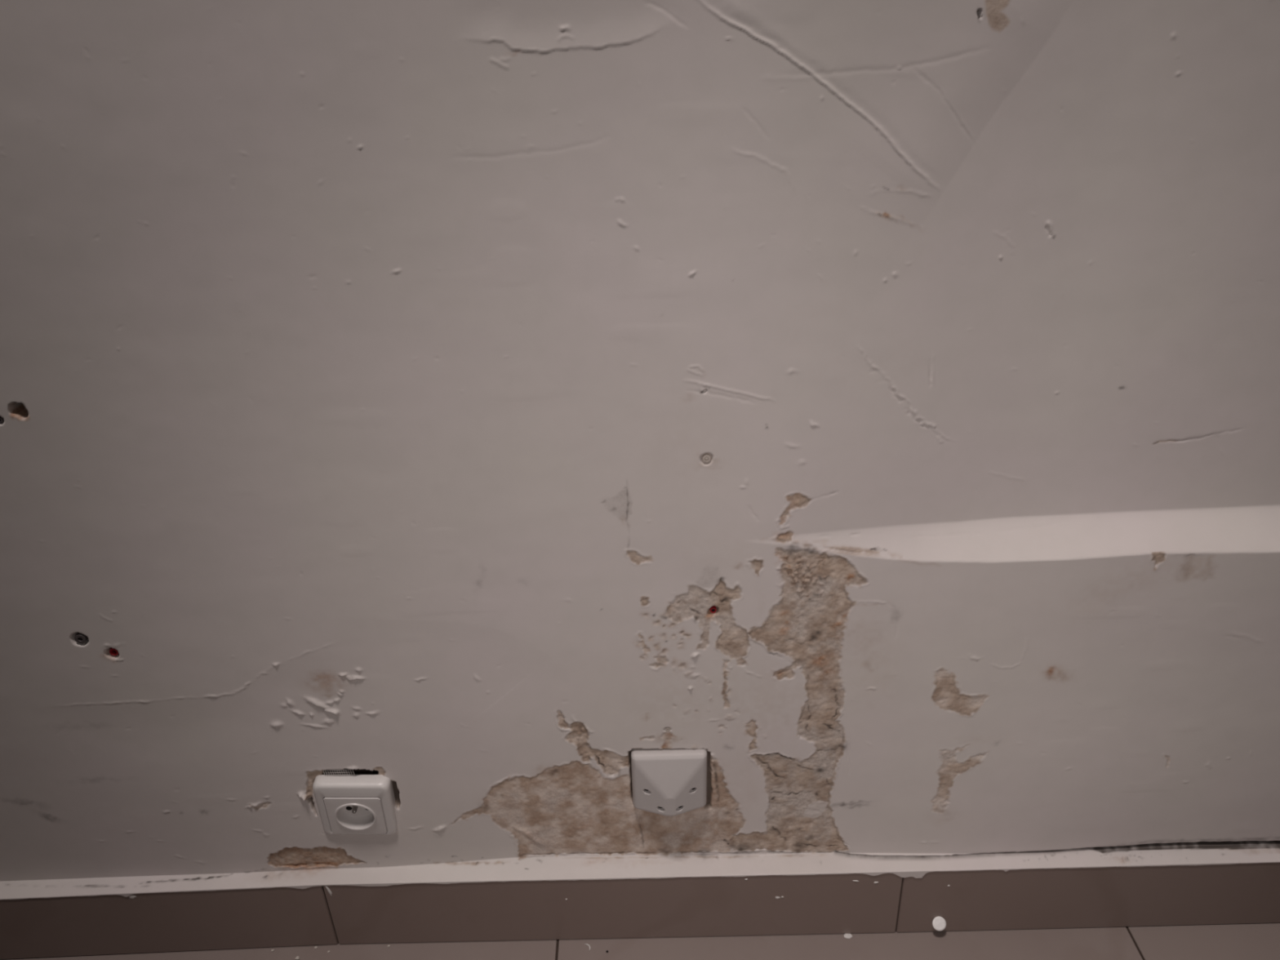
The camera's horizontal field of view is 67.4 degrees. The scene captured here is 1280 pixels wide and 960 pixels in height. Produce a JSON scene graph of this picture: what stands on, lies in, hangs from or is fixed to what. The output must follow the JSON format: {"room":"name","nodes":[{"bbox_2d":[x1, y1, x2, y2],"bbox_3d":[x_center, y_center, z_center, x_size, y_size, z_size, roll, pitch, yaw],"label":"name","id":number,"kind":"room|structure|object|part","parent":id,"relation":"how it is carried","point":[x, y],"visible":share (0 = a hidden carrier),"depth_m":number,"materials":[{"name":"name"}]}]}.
{"room":"empty room","nodes":[
{"label":"empty room","id":0,"kind":"room"},
{"bbox_2d":[0,0,1279,899],"bbox_3d":[-0.021,-0.625,0.446,4.400,2.500,0.068,-2,28,0],"label":"wall","id":1,"kind":"structure","parent":0,"point":[369,370],"depth_m":0.77,"materials":[{"name":"paint"}]},
{"bbox_2d":[0,416,4,423],"bbox_3d":[-0.502,-0.049,0.756,0.006,0.006,0.011,-2,28,0],"label":"plug","id":2,"kind":"object","parent":1,"relation":"attached to","point":[2,420],"visible":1,"depth_m":0.75,"materials":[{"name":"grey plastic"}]},
{"bbox_2d":[74,632,88,643],"bbox_3d":[-0.496,0.139,0.856,0.010,0.010,0.011,-2,28,0],"label":"plug","id":3,"kind":"object","parent":1,"relation":"attached to","point":[79,637],"visible":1,"depth_m":0.85,"materials":[{"name":"grey plastic"}]},
{"bbox_2d":[109,647,118,655],"bbox_3d":[-0.471,0.152,0.864,0.008,0.008,0.010,-2,28,0],"label":"plug","id":4,"kind":"object","parent":1,"relation":"attached to","point":[113,651],"visible":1,"depth_m":0.86,"materials":[{"name":"red plastic"}]},
{"bbox_2d":[323,769,355,776],"bbox_3d":[-0.291,0.284,0.929,0.029,0.010,0.001,-2,28,0],"label":"plaster mesh","id":5,"kind":"object","parent":1,"relation":"attached to","point":[324,770],"visible":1,"depth_m":0.93,"materials":[{"name":"metal"}]},
{"bbox_2d":[312,774,397,835],"bbox_3d":[-0.280,0.322,0.948,0.077,0.081,0.022,-2,28,0],"label":"power socket","id":6,"kind":"object","parent":1,"relation":"attached to","point":[349,804],"visible":1,"depth_m":0.94,"materials":[{"name":"white plastic"}]},
{"bbox_3d":[-0.280,0.330,0.946,0.055,0.055,0.007,0,34,-1],"label":"plate","id":7,"kind":"part","parent":6,"relation":"part of","materials":[{"name":"white plastic"}]},
{"bbox_2d":[0,862,1279,959],"bbox_3d":[0.023,0.444,0.994,4.400,0.095,0.030,-2,28,0],"label":"baseboard","id":8,"kind":"structure","parent":1,"relation":"attached to","point":[1237,893],"depth_m":0.99,"materials":[{"name":"tile"}]},
{"bbox_2d":[932,916,946,930],"bbox_3d":[0.311,0.462,0.999,0.014,0.012,0.010,-5,28,-5],"label":"round cap","id":9,"kind":"object","parent":8,"relation":"attached to","point":[939,923],"visible":1,"depth_m":1.00,"materials":[{"name":"white plastic"}]},
{"bbox_2d":[631,748,706,816],"bbox_3d":[0.029,0.293,0.930,0.074,0.071,0.025,-2,28,0],"label":"outlet","id":10,"kind":"object","parent":1,"relation":"attached to","point":[667,782],"visible":1,"depth_m":0.92,"materials":[{"name":"plastic"}]},
{"bbox_2d":[702,453,711,462],"bbox_3d":[0.054,-0.020,0.779,0.007,0.007,0.011,-2,28,0],"label":"plug","id":11,"kind":"object","parent":1,"relation":"attached to","point":[706,457],"visible":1,"depth_m":0.77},
{"bbox_2d":[709,605,716,613],"bbox_3d":[0.065,0.113,0.851,0.006,0.006,0.008,-2,28,0],"label":"plug","id":12,"kind":"object","parent":1,"relation":"attached to","point":[713,609],"visible":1,"depth_m":0.85,"materials":[{"name":"red plastic"}]},
{"bbox_2d":[0,922,1279,959],"bbox_3d":[0.043,1.194,-0.305,5.200,0.009,3.160,-2,28,0],"label":"floor","id":13,"kind":"structure","parent":0,"point":[1237,941],"depth_m":1.00,"materials":[{"name":"tile"}]},
{"bbox_2d":[844,933,852,938],"bbox_3d":[0.219,0.480,1.012,0.009,0.001,0.007,-2,28,0],"label":"flake","id":14,"kind":"object","parent":13,"relation":"on","point":[847,935],"visible":1,"depth_m":1.01,"materials":[{"name":"white paint"}]}
]}

